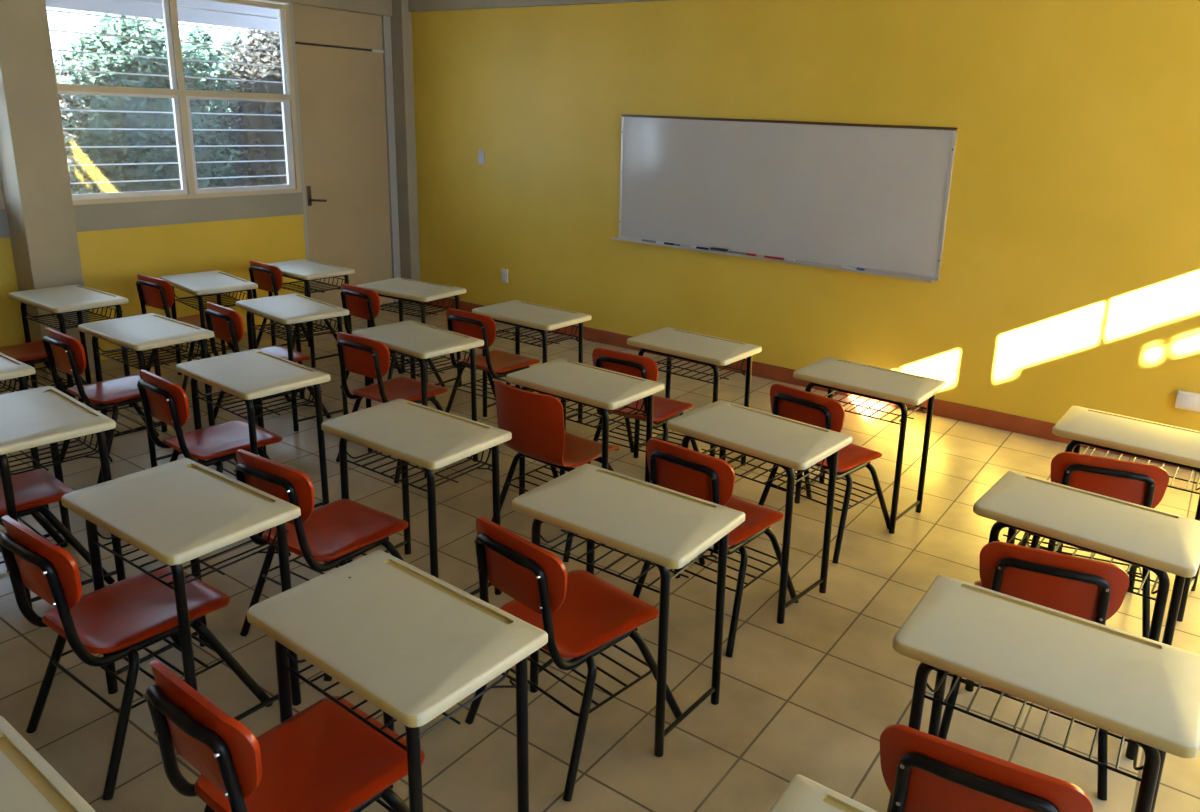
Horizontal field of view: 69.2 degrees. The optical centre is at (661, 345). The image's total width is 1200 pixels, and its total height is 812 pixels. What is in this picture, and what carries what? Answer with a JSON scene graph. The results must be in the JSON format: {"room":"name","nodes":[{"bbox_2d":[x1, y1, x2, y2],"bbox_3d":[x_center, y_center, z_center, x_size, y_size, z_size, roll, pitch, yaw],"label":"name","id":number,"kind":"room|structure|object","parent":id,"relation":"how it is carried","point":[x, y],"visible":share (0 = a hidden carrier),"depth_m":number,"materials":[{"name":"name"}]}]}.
{"room":"classroom","nodes":[
{"label":"classroom","id":0,"kind":"room"},
{"bbox_2d":[0,0,400,360],"bbox_3d":[-4.512,-1.107,4.632,0.172,2.950,7.750,12,18,32],"label":"wall","id":1,"kind":"structure","parent":0,"point":[118,242],"depth_m":6.19,"materials":[{"name":"yellow paint"}]},
{"bbox_2d":[0,177,4,208],"bbox_3d":[-4.390,-1.417,4.690,0.114,1.412,1.200,12,18,32],"label":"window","id":2,"kind":"structure","parent":1,"relation":"in","point":[2,204],"depth_m":5.30,"materials":[{"name":"beige"}]},
{"bbox_2d":[0,0,94,379],"bbox_3d":[-3.842,-1.250,5.269,0.240,2.950,0.280,12,18,32],"label":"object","id":3,"kind":"structure","parent":1,"relation":"attached to","point":[34,172],"depth_m":5.23,"materials":[{"name":"grey paint"}]},
{"bbox_2d":[45,0,278,31],"bbox_3d":[-5.020,-2.255,4.707,1.170,0.350,9.750,12,18,32],"label":"roof eave","id":4,"kind":"object","parent":1,"relation":"attached to","point":[117,7],"depth_m":7.25,"materials":[{"name":"grey paint"}]},
{"bbox_2d":[47,0,301,204],"bbox_3d":[-3.403,-1.755,6.108,0.134,1.412,1.760,12,18,32],"label":"window","id":5,"kind":"structure","parent":1,"relation":"in","point":[180,97],"depth_m":6.18,"materials":[{"name":"beige metal"}]},
{"bbox_2d":[274,0,391,16],"bbox_3d":[-3.050,-2.760,6.216,0.030,0.460,2.715,12,18,32],"label":"trim","id":6,"kind":"structure","parent":1,"relation":"attached to","point":[376,7],"depth_m":7.06,"materials":[{"name":"grey paint"}]},
{"bbox_2d":[281,3,400,307],"bbox_3d":[-2.648,-1.512,7.327,0.154,2.490,0.955,12,18,32],"label":"door","id":7,"kind":"structure","parent":1,"relation":"in","point":[342,60],"depth_m":7.26,"materials":[{"name":"beige paint"}]},
{"bbox_2d":[0,303,1199,811],"bbox_3d":[-0.917,1.130,2.695,8.950,0.100,8.050,12,18,32],"label":"floor","id":8,"kind":"structure","parent":0,"point":[813,695],"depth_m":2.99,"materials":[{"name":"beige tile"}]},
{"bbox_2d":[0,352,40,468],"bbox_3d":[-2.984,0.386,3.721,0.600,0.652,0.372,12,18,33],"label":"school desk","id":9,"kind":"object","parent":8,"relation":"on","point":[11,368],"visible":0.56,"depth_m":3.63,"materials":[{"name":"beige plastic"}]},
{"bbox_2d":[0,378,28,394],"bbox_3d":[-2.967,0.178,3.677,0.500,0.068,0.315,12,18,33],"label":"basket","id":10,"kind":"object","parent":9,"relation":"on","point":[23,384],"depth_m":3.71,"materials":[{"name":"black metal"}]},
{"bbox_2d":[0,716,95,811],"bbox_3d":[-1.101,1.083,1.381,0.600,0.652,0.372,12,18,33],"label":"school desk","id":11,"kind":"object","parent":8,"relation":"on","point":[28,782],"visible":1,"depth_m":1.45,"materials":[{"name":"beige plastic"}]},
{"bbox_2d":[0,340,107,409],"bbox_3d":[-3.514,0.049,4.832,0.459,0.702,0.513,12,18,32],"label":"chair","id":12,"kind":"object","parent":8,"relation":"on","point":[30,353],"visible":0.41,"depth_m":4.81,"materials":[{"name":"red plastic"}]},
{"bbox_2d":[0,469,114,583],"bbox_3d":[-2.369,0.558,3.091,0.459,0.702,0.513,13,18,35],"label":"chair","id":13,"kind":"object","parent":8,"relation":"on","point":[34,490],"visible":0.72,"depth_m":3.14,"materials":[{"name":"red plastic"}]},
{"bbox_2d":[0,386,125,617],"bbox_3d":[-2.297,0.556,3.183,0.600,0.652,0.372,13,18,35],"label":"school desk","id":14,"kind":"object","parent":8,"relation":"on","point":[35,417],"visible":0.93,"depth_m":3.08,"materials":[{"name":"beige plastic"}]},
{"bbox_2d":[0,433,108,476],"bbox_3d":[-2.280,0.348,3.139,0.500,0.068,0.315,13,18,35],"label":"basket","id":15,"kind":"object","parent":14,"relation":"on","point":[101,442],"depth_m":3.09,"materials":[{"name":"black metal"}]},
{"bbox_2d":[8,284,131,405],"bbox_3d":[-3.392,0.028,5.008,0.600,0.652,0.372,12,18,32],"label":"school desk","id":16,"kind":"object","parent":8,"relation":"on","point":[60,300],"visible":0.83,"depth_m":4.92,"materials":[{"name":"beige plastic"}]},
{"bbox_2d":[25,307,122,329],"bbox_3d":[-3.376,-0.181,4.964,0.500,0.068,0.315,12,18,32],"label":"basket","id":17,"kind":"object","parent":16,"relation":"on","point":[118,310],"depth_m":4.95,"materials":[{"name":"black metal"}]},
{"bbox_2d":[42,327,183,483],"bbox_3d":[-2.669,0.236,4.256,0.459,0.702,0.513,13,18,34],"label":"chair","id":18,"kind":"object","parent":8,"relation":"on","point":[64,352],"visible":0.84,"depth_m":4.09,"materials":[{"name":"red plastic"}]},
{"bbox_2d":[0,515,272,799],"bbox_3d":[-1.493,0.763,2.450,0.459,0.702,0.513,12,18,31],"label":"chair","id":19,"kind":"object","parent":8,"relation":"on","point":[125,617],"visible":0.97,"depth_m":2.34,"materials":[{"name":"red plastic"}]},
{"bbox_2d":[78,313,214,467],"bbox_3d":[-2.580,0.225,4.387,0.600,0.652,0.372,12,18,33],"label":"school desk","id":20,"kind":"object","parent":8,"relation":"on","point":[137,333],"visible":0.86,"depth_m":4.29,"materials":[{"name":"beige plastic"}]},
{"bbox_2d":[96,342,207,368],"bbox_3d":[-2.564,0.016,4.343,0.500,0.068,0.315,12,18,33],"label":"basket","id":21,"kind":"object","parent":20,"relation":"on","point":[141,358],"depth_m":4.31,"materials":[{"name":"black metal"}]},
{"bbox_2d":[61,458,301,720],"bbox_3d":[-1.393,0.758,2.561,0.600,0.652,0.372,12,18,32],"label":"school desk","id":22,"kind":"object","parent":8,"relation":"on","point":[180,511],"visible":0.98,"depth_m":2.45,"materials":[{"name":"beige plastic"}]},
{"bbox_2d":[93,526,287,589],"bbox_3d":[-1.377,0.549,2.517,0.500,0.068,0.315,12,18,32],"label":"basket","id":23,"kind":"object","parent":22,"relation":"on","point":[177,571],"depth_m":2.45,"materials":[{"name":"black metal"}]},
{"bbox_2d":[135,274,234,391],"bbox_3d":[-3.022,-0.125,5.561,0.459,0.702,0.513,11,17,30],"label":"chair","id":24,"kind":"object","parent":8,"relation":"on","point":[152,291],"visible":0.56,"depth_m":5.33,"materials":[{"name":"red plastic"}]},
{"bbox_2d":[136,369,281,476],"bbox_3d":[-1.877,0.421,3.680,0.459,0.702,0.513,13,18,35],"label":"chair","id":25,"kind":"object","parent":8,"relation":"on","point":[162,399],"visible":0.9,"depth_m":3.54,"materials":[{"name":"red plastic"}]},
{"bbox_2d":[160,270,257,390],"bbox_3d":[-2.891,-0.103,5.574,0.600,0.652,0.372,15,20,40],"label":"school desk","id":26,"kind":"object","parent":8,"relation":"on","point":[208,283],"visible":0.74,"depth_m":5.45,"materials":[{"name":"beige plastic"}]},
{"bbox_2d":[174,292,252,309],"bbox_3d":[-2.874,-0.311,5.529,0.500,0.068,0.315,15,20,40],"label":"basket","id":27,"kind":"object","parent":26,"relation":"on","point":[249,294],"depth_m":5.52,"materials":[{"name":"black metal"}]},
{"bbox_2d":[176,349,330,537],"bbox_3d":[-1.772,0.414,3.796,0.600,0.652,0.372,13,18,35],"label":"school desk","id":28,"kind":"object","parent":8,"relation":"on","point":[247,375],"visible":0.95,"depth_m":3.70,"materials":[{"name":"beige plastic"}]},
{"bbox_2d":[195,386,321,419],"bbox_3d":[-1.755,0.206,3.752,0.500,0.068,0.315,13,18,35],"label":"basket","id":29,"kind":"object","parent":28,"relation":"on","point":[250,412],"depth_m":3.71,"materials":[{"name":"black metal"}]},
{"bbox_2d":[204,302,330,424],"bbox_3d":[-2.241,0.086,4.882,0.459,0.702,0.513,14,19,36],"label":"chair","id":30,"kind":"object","parent":8,"relation":"on","point":[226,324],"visible":0.48,"depth_m":4.67,"materials":[{"name":"red plastic"}]},
{"bbox_2d":[143,659,424,811],"bbox_3d":[-0.773,0.942,1.885,0.459,0.702,0.513,12,18,33],"label":"chair","id":31,"kind":"object","parent":8,"relation":"on","point":[323,757],"visible":0.99,"depth_m":1.81,"materials":[{"name":"red plastic"}]},
{"bbox_2d":[236,293,348,430],"bbox_3d":[-2.108,0.086,4.980,0.600,0.652,0.372,14,19,38],"label":"school desk","id":32,"kind":"object","parent":8,"relation":"on","point":[286,310],"visible":0.84,"depth_m":4.86,"materials":[{"name":"beige plastic"}]},
{"bbox_2d":[250,319,342,340],"bbox_3d":[-2.091,-0.122,4.936,0.500,0.068,0.315,14,19,38],"label":"basket","id":33,"kind":"object","parent":32,"relation":"on","point":[288,331],"depth_m":4.89,"materials":[{"name":"black metal"}]},
{"bbox_2d":[248,260,337,349],"bbox_3d":[-2.608,-0.267,6.154,0.459,0.702,0.513,12,18,33],"label":"chair","id":34,"kind":"object","parent":8,"relation":"on","point":[268,277],"visible":0.4,"depth_m":5.91,"materials":[{"name":"red plastic"}]},
{"bbox_2d":[266,259,354,367],"bbox_3d":[-2.500,-0.236,6.131,0.600,0.652,0.372,12,18,34],"label":"school desk","id":35,"kind":"object","parent":8,"relation":"on","point":[304,270],"visible":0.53,"depth_m":6.01,"materials":[{"name":"beige plastic"}]},
{"bbox_2d":[281,277,344,293],"bbox_3d":[-2.484,-0.445,6.088,0.500,0.068,0.315,12,18,34],"label":"basket","id":36,"kind":"object","parent":35,"relation":"on","point":[308,290],"depth_m":6.06,"materials":[{"name":"black metal"}]},
{"bbox_2d":[234,449,407,680],"bbox_3d":[-1.120,0.647,2.942,0.459,0.702,0.513,11,17,30],"label":"chair","id":37,"kind":"object","parent":8,"relation":"on","point":[337,532],"visible":0.74,"depth_m":2.85,"materials":[{"name":"red plastic"}]},
{"bbox_2d":[336,332,447,482],"bbox_3d":[-1.341,0.252,4.393,0.459,0.702,0.513,11,17,31],"label":"chair","id":38,"kind":"object","parent":8,"relation":"on","point":[363,356],"visible":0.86,"depth_m":4.20,"materials":[{"name":"red plastic"}]},
{"bbox_2d":[340,283,444,388],"bbox_3d":[-1.736,-0.061,5.510,0.459,0.702,0.513,13,18,34],"label":"chair","id":39,"kind":"object","parent":8,"relation":"on","point":[364,303],"visible":0.46,"depth_m":5.27,"materials":[{"name":"red plastic"}]},
{"bbox_2d":[247,550,547,811],"bbox_3d":[-0.614,0.930,2.029,0.600,0.652,0.372,13,18,34],"label":"school desk","id":40,"kind":"object","parent":8,"relation":"on","point":[408,641],"visible":0.95,"depth_m":1.91,"materials":[{"name":"beige plastic"}]},
{"bbox_2d":[283,653,528,750],"bbox_3d":[-0.598,0.722,1.986,0.500,0.068,0.315,13,18,34],"label":"basket","id":41,"kind":"object","parent":40,"relation":"on","point":[413,735],"depth_m":1.90,"materials":[{"name":"black metal"}]},
{"bbox_2d":[357,277,465,385],"bbox_3d":[-1.614,-0.062,5.608,0.600,0.652,0.372,10,17,27],"label":"school desk","id":42,"kind":"object","parent":8,"relation":"on","point":[401,289],"visible":0.63,"depth_m":5.49,"materials":[{"name":"beige plastic"}]},
{"bbox_2d":[380,298,454,316],"bbox_3d":[-1.599,-0.271,5.565,0.500,0.068,0.315,10,17,27],"label":"basket","id":43,"kind":"object","parent":42,"relation":"on","point":[423,313],"depth_m":5.54,"materials":[{"name":"black metal"}]},
{"bbox_2d":[321,399,511,595],"bbox_3d":[-0.901,0.607,3.203,0.600,0.652,0.372,12,18,32],"label":"school desk","id":44,"kind":"object","parent":8,"relation":"on","point":[428,438],"visible":0.95,"depth_m":3.09,"materials":[{"name":"beige plastic"}]},
{"bbox_2d":[344,448,499,491],"bbox_3d":[-0.885,0.398,3.160,0.500,0.068,0.315,12,18,32],"label":"basket","id":45,"kind":"object","parent":44,"relation":"on","point":[430,475],"depth_m":3.12,"materials":[{"name":"black metal"}]},
{"bbox_2d":[352,320,483,476],"bbox_3d":[-1.249,0.262,4.446,0.600,0.652,0.372,13,19,36],"label":"school desk","id":46,"kind":"object","parent":8,"relation":"on","point":[419,341],"visible":0.74,"depth_m":4.33,"materials":[{"name":"beige plastic"}]},
{"bbox_2d":[389,351,475,376],"bbox_3d":[-1.232,0.053,4.402,0.500,0.068,0.315,13,19,36],"label":"basket","id":47,"kind":"object","parent":46,"relation":"on","point":[472,366],"depth_m":4.35,"materials":[{"name":"black metal"}]},
{"bbox_2d":[445,308,541,412],"bbox_3d":[-0.952,0.112,4.976,0.459,0.702,0.513,11,17,31],"label":"chair","id":48,"kind":"object","parent":8,"relation":"on","point":[497,364],"visible":0.82,"depth_m":4.81,"materials":[{"name":"red plastic"}]},
{"bbox_2d":[472,300,590,421],"bbox_3d":[-0.765,0.120,5.051,0.600,0.652,0.372,12,18,33],"label":"school desk","id":49,"kind":"object","parent":8,"relation":"on","point":[519,314],"visible":0.8,"depth_m":4.95,"materials":[{"name":"beige plastic"}]},
{"bbox_2d":[496,325,578,346],"bbox_3d":[-0.749,-0.089,5.008,0.500,0.068,0.315,12,18,33],"label":"basket","id":50,"kind":"object","parent":49,"relation":"on","point":[544,339],"depth_m":4.98,"materials":[{"name":"black metal"}]},
{"bbox_2d":[491,380,619,561],"bbox_3d":[-0.432,0.465,3.723,0.459,0.705,0.520,13,18,34],"label":"shell chair","id":51,"kind":"object","parent":8,"relation":"on","point":[535,421],"visible":0.86,"depth_m":3.51,"materials":[{"name":"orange plastic"}]},
{"bbox_2d":[465,516,681,801],"bbox_3d":[-0.259,0.795,2.512,0.459,0.702,0.513,15,19,40],"label":"chair","id":52,"kind":"object","parent":8,"relation":"on","point":[582,615],"visible":0.94,"depth_m":2.37,"materials":[{"name":"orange plastic"}]},
{"bbox_2d":[506,358,663,544],"bbox_3d":[-0.351,0.458,3.843,0.600,0.652,0.372,12,18,33],"label":"school desk","id":53,"kind":"object","parent":8,"relation":"on","point":[601,389],"visible":0.83,"depth_m":3.72,"materials":[{"name":"beige plastic"}]},
{"bbox_2d":[556,397,646,429],"bbox_3d":[-0.335,0.249,3.799,0.500,0.068,0.315,12,18,33],"label":"basket","id":54,"kind":"object","parent":53,"relation":"on","point":[605,424],"depth_m":3.71,"materials":[{"name":"black metal"}]},
{"bbox_2d":[512,464,744,756],"bbox_3d":[-0.116,0.787,2.641,0.600,0.652,0.372,12,18,32],"label":"school desk","id":55,"kind":"object","parent":8,"relation":"on","point":[667,528],"visible":1,"depth_m":2.52,"materials":[{"name":"beige plastic"}]},
{"bbox_2d":[538,529,717,593],"bbox_3d":[-0.100,0.579,2.597,0.500,0.068,0.315,12,18,32],"label":"basket","id":56,"kind":"object","parent":55,"relation":"on","point":[665,579],"depth_m":2.51,"materials":[{"name":"black metal"}]},
{"bbox_2d":[586,348,698,463],"bbox_3d":[-0.086,0.326,4.301,0.459,0.702,0.513,11,17,29],"label":"chair","id":57,"kind":"object","parent":8,"relation":"on","point":[664,409],"visible":0.48,"depth_m":4.14,"materials":[{"name":"red plastic"}]},
{"bbox_2d":[627,327,761,465],"bbox_3d":[0.148,0.297,4.521,0.600,0.652,0.372,12,18,34],"label":"school desk","id":58,"kind":"object","parent":8,"relation":"on","point":[707,350],"visible":0.88,"depth_m":4.41,"materials":[{"name":"beige plastic"}]},
{"bbox_2d":[655,357,746,383],"bbox_3d":[0.164,0.089,4.478,0.500,0.068,0.315,13,18,34],"label":"basket","id":59,"kind":"object","parent":58,"relation":"on","point":[716,375],"depth_m":4.43,"materials":[{"name":"black metal"}]},
{"bbox_2d":[633,438,798,656],"bbox_3d":[0.200,0.644,3.151,0.459,0.702,0.513,13,18,36],"label":"chair","id":60,"kind":"object","parent":8,"relation":"on","point":[671,466],"visible":0.6,"depth_m":2.96,"materials":[{"name":"red plastic"}]},
{"bbox_2d":[667,400,851,623],"bbox_3d":[0.346,0.623,3.327,0.600,0.652,0.372,14,19,36],"label":"school desk","id":61,"kind":"object","parent":8,"relation":"on","point":[788,444],"visible":0.96,"depth_m":3.19,"materials":[{"name":"beige plastic"}]},
{"bbox_2d":[702,446,829,491],"bbox_3d":[0.363,0.415,3.283,0.500,0.068,0.315,14,19,36],"label":"basket","id":62,"kind":"object","parent":61,"relation":"on","point":[790,476],"depth_m":3.19,"materials":[{"name":"black metal"}]},
{"bbox_2d":[769,774,877,811],"bbox_3d":[0.372,1.159,1.318,0.600,0.652,0.372,12,18,32],"label":"school desk","id":63,"kind":"object","parent":8,"relation":"on","point":[802,794],"visible":1,"depth_m":1.48,"materials":[{"name":"beige plastic"}]},
{"bbox_2d":[758,383,889,563],"bbox_3d":[0.720,0.490,3.804,0.459,0.702,0.513,16,20,41],"label":"chair","id":64,"kind":"object","parent":8,"relation":"on","point":[792,403],"visible":0.5,"depth_m":3.62,"materials":[{"name":"red plastic"}]},
{"bbox_2d":[793,357,946,533],"bbox_3d":[0.934,0.454,4.049,0.600,0.652,0.372,13,18,34],"label":"school desk","id":65,"kind":"object","parent":8,"relation":"on","point":[898,388],"visible":0.95,"depth_m":3.92,"materials":[{"name":"beige plastic"}]},
{"bbox_2d":[825,391,926,424],"bbox_3d":[0.951,0.245,4.005,0.500,0.068,0.315,13,18,34],"label":"basket","id":66,"kind":"object","parent":65,"relation":"on","point":[904,414],"depth_m":3.92,"materials":[{"name":"black metal"}]},
{"bbox_2d":[880,724,1092,811],"bbox_3d":[0.657,1.018,1.811,0.459,0.702,0.513,10,17,26],"label":"chair","id":67,"kind":"object","parent":8,"relation":"on","point":[922,771],"visible":1,"depth_m":1.55,"materials":[{"name":"red plastic"}]},
{"bbox_2d":[938,541,1128,800],"bbox_3d":[1.103,0.836,2.563,0.459,0.702,0.513,8,16,21],"label":"chair","id":68,"kind":"object","parent":8,"relation":"on","point":[1089,589],"visible":0.4,"depth_m":2.29,"materials":[{"name":"red plastic"}]},
{"bbox_2d":[892,574,1199,811],"bbox_3d":[0.852,0.990,2.024,0.600,0.652,0.372,12,18,32],"label":"school desk","id":69,"kind":"object","parent":8,"relation":"on","point":[1144,691],"visible":0.97,"depth_m":1.90,"materials":[{"name":"beige plastic"}]},
{"bbox_2d":[924,669,1143,781],"bbox_3d":[0.868,0.781,1.980,0.500,0.068,0.315,12,18,32],"label":"basket","id":70,"kind":"object","parent":69,"relation":"on","point":[926,671],"depth_m":1.90,"materials":[{"name":"black metal"}]},
{"bbox_2d":[965,471,1199,759],"bbox_3d":[1.288,0.824,2.711,0.600,0.652,0.372,13,18,36],"label":"school desk","id":71,"kind":"object","parent":8,"relation":"on","point":[1160,542],"visible":0.9,"depth_m":2.58,"materials":[{"name":"beige plastic"}]},
{"bbox_2d":[998,530,1158,600],"bbox_3d":[1.304,0.616,2.667,0.500,0.068,0.315,13,18,36],"label":"basket","id":72,"kind":"object","parent":71,"relation":"on","point":[1021,540],"depth_m":2.59,"materials":[{"name":"black metal"}]},
{"bbox_2d":[1020,452,1168,637],"bbox_3d":[1.599,0.675,3.239,0.459,0.702,0.513,8,16,20],"label":"chair","id":73,"kind":"object","parent":8,"relation":"on","point":[1143,484],"visible":0.29,"depth_m":2.97,"materials":[{"name":"red plastic"}]},
{"bbox_2d":[1047,406,1199,621],"bbox_3d":[1.858,0.653,3.439,0.600,0.652,0.372,13,18,34],"label":"school desk","id":74,"kind":"object","parent":8,"relation":"on","point":[1144,439],"visible":0.81,"depth_m":3.33,"materials":[{"name":"beige plastic"}]},
{"bbox_2d":[1082,446,1199,494],"bbox_3d":[1.874,0.444,3.395,0.500,0.068,0.315,13,18,34],"label":"basket","id":75,"kind":"object","parent":74,"relation":"on","point":[1173,477],"depth_m":3.29,"materials":[{"name":"black metal"}]},
{"bbox_2d":[411,0,1199,430],"bbox_3d":[1.337,-1.106,5.497,8.950,2.950,0.150,12,18,32],"label":"wall","id":76,"kind":"structure","parent":0,"point":[1070,270],"depth_m":5.37,"materials":[{"name":"yellow paint"}]},
{"bbox_2d":[390,0,419,304],"bbox_3d":[-2.264,-1.819,7.644,0.150,2.950,0.105,12,18,32],"label":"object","id":77,"kind":"structure","parent":76,"relation":"attached to","point":[401,22],"depth_m":7.60,"materials":[{"name":"grey paint"}]},
{"bbox_2d":[478,150,484,163],"bbox_3d":[-1.510,-1.575,7.240,0.066,0.115,0.014,12,18,32],"label":"light switch","id":78,"kind":"object","parent":76,"relation":"attached to","point":[481,153],"visible":1,"depth_m":7.23,"materials":[{"name":"white plastic"}]},
{"bbox_2d":[502,269,507,282],"bbox_3d":[-1.335,-0.595,7.355,0.070,0.115,0.012,12,18,32],"label":"power outlet","id":79,"kind":"object","parent":76,"relation":"attached to","point":[504,271],"visible":1,"depth_m":7.35,"materials":[{"name":"white plastic"}]},
{"bbox_2d":[408,0,670,11],"bbox_3d":[1.396,-2.299,5.057,8.500,0.415,0.035,12,18,32],"label":"trim","id":80,"kind":"structure","parent":76,"relation":"attached to","point":[413,5],"depth_m":6.84,"materials":[{"name":"grey paint"}]},
{"bbox_2d":[612,114,957,282],"bbox_3d":[0.679,-1.044,5.822,2.455,0.917,0.076,12,18,32],"label":"whiteboard","id":81,"kind":"object","parent":76,"relation":"attached to","point":[874,198],"visible":1,"depth_m":5.72,"materials":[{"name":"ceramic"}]},
{"bbox_2d":[642,239,663,243],"bbox_3d":[-0.068,-0.768,6.389,0.190,0.020,0.020,12,18,32],"label":"marker pen","id":82,"kind":"object","parent":81,"relation":"on","point":[644,240],"visible":1,"depth_m":6.38,"materials":[{"name":"grey plastic"}]},
{"bbox_2d":[664,242,679,245],"bbox_3d":[0.073,-0.738,6.299,0.130,0.020,0.020,12,18,32],"label":"marker pen","id":83,"kind":"object","parent":81,"relation":"on","point":[666,243],"visible":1,"depth_m":6.29,"materials":[{"name":"black plastic"}]},
{"bbox_2d":[691,245,708,249],"bbox_3d":[0.268,-0.698,6.175,0.140,0.020,0.020,12,18,32],"label":"marker pen","id":84,"kind":"object","parent":81,"relation":"on","point":[696,247],"visible":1,"depth_m":6.17,"materials":[{"name":"blue"}]},
{"bbox_2d":[710,247,728,252],"bbox_3d":[0.402,-0.674,6.090,0.130,0.026,0.040,12,18,32],"label":"eraser","id":85,"kind":"object","parent":81,"relation":"on","point":[711,248],"visible":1,"depth_m":6.07,"materials":[{"name":"black"}]},
{"bbox_2d":[728,251,755,255],"bbox_3d":[0.554,-0.638,5.992,0.210,0.020,0.020,12,18,32],"label":"marker pen","id":86,"kind":"object","parent":81,"relation":"on","point":[733,252],"visible":1,"depth_m":5.99,"materials":[{"name":"red"}]},
{"bbox_2d":[612,237,934,282],"bbox_3d":[0.650,-0.610,5.944,2.430,0.015,0.074,12,18,32],"label":"tray","id":87,"kind":"object","parent":81,"relation":"on","point":[894,273],"depth_m":5.76,"materials":[{"name":"silver metal"}]},
{"bbox_2d":[764,255,794,261],"bbox_3d":[0.791,-0.588,5.841,0.220,0.020,0.020,12,18,32],"label":"marker pen","id":88,"kind":"object","parent":81,"relation":"on","point":[765,256],"visible":1,"depth_m":5.83,"materials":[{"name":"red"}]},
{"bbox_2d":[842,266,864,270],"bbox_3d":[1.227,-0.497,5.563,0.150,0.020,0.020,12,18,32],"label":"marker pen","id":89,"kind":"object","parent":81,"relation":"on","point":[845,267],"visible":1,"depth_m":5.55,"materials":[{"name":"white plastic"}]},
{"bbox_2d":[423,298,1196,471],"bbox_3d":[1.299,0.297,5.757,8.500,0.105,0.014,12,18,32],"label":"baseboard","id":90,"kind":"structure","parent":76,"relation":"attached to","point":[975,415],"depth_m":5.48,"materials":[{"name":"ceramic"}]},
{"bbox_2d":[1175,390,1199,411],"bbox_3d":[2.845,0.298,4.670,0.130,0.090,0.052,12,18,32],"label":"outlet box","id":91,"kind":"object","parent":76,"relation":"attached to","point":[1186,400],"visible":1,"depth_m":4.66,"materials":[{"name":"white plastic"}]},
{"bbox_2d":[1182,397,1197,407],"bbox_3d":[2.832,0.303,4.650,0.070,0.050,0.004,12,18,32],"label":"socket","id":92,"kind":"object","parent":91,"relation":"attached to","point":[1187,402],"depth_m":4.65,"materials":[{"name":"white plastic"}]},
{"label":"outside","id":93,"kind":"structure","parent":0,"visible":0},
{"bbox_3d":[-6.406,1.284,2.022,60.000,0.230,65.000,12,18,32],"label":"ground","id":94,"kind":"structure","parent":93,"visible":0},
{"bbox_2d":[55,55,226,193],"bbox_3d":[-6.594,-2.361,10.614,1.865,2.440,2.477,12,18,32],"label":"shrub","id":95,"kind":"object","parent":94,"relation":"on","point":[62,100],"visible":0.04,"depth_m":9.86,"materials":[{"name":"green plant"}]},
{"bbox_2d":[54,15,240,193],"bbox_3d":[-5.064,-1.917,8.619,1.590,2.684,1.768,12,18,32],"label":"shrub","id":96,"kind":"object","parent":94,"relation":"on","point":[128,46],"visible":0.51,"depth_m":8.15,"materials":[{"name":"green plant"}]},
{"bbox_2d":[54,14,255,179],"bbox_3d":[-7.541,-3.702,14.267,2.527,3.102,5.044,12,18,32],"label":"shrub","id":97,"kind":"object","parent":94,"relation":"on","point":[204,36],"visible":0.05,"depth_m":13.45,"materials":[{"name":"green plant"}]},
{"bbox_2d":[216,29,269,174],"bbox_3d":[-5.045,-3.367,12.601,1.765,3.449,2.727,16,20,42],"label":"shrub","id":98,"kind":"object","parent":94,"relation":"on","point":[231,43],"visible":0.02,"depth_m":11.64,"materials":[{"name":"green plant"}]},
{"bbox_2d":[205,30,286,186],"bbox_3d":[-4.274,-2.212,9.840,1.680,2.703,1.710,-1,15,-14],"label":"shrub","id":99,"kind":"object","parent":94,"relation":"on","point":[266,57],"visible":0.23,"depth_m":9.29,"materials":[{"name":"green plant"}]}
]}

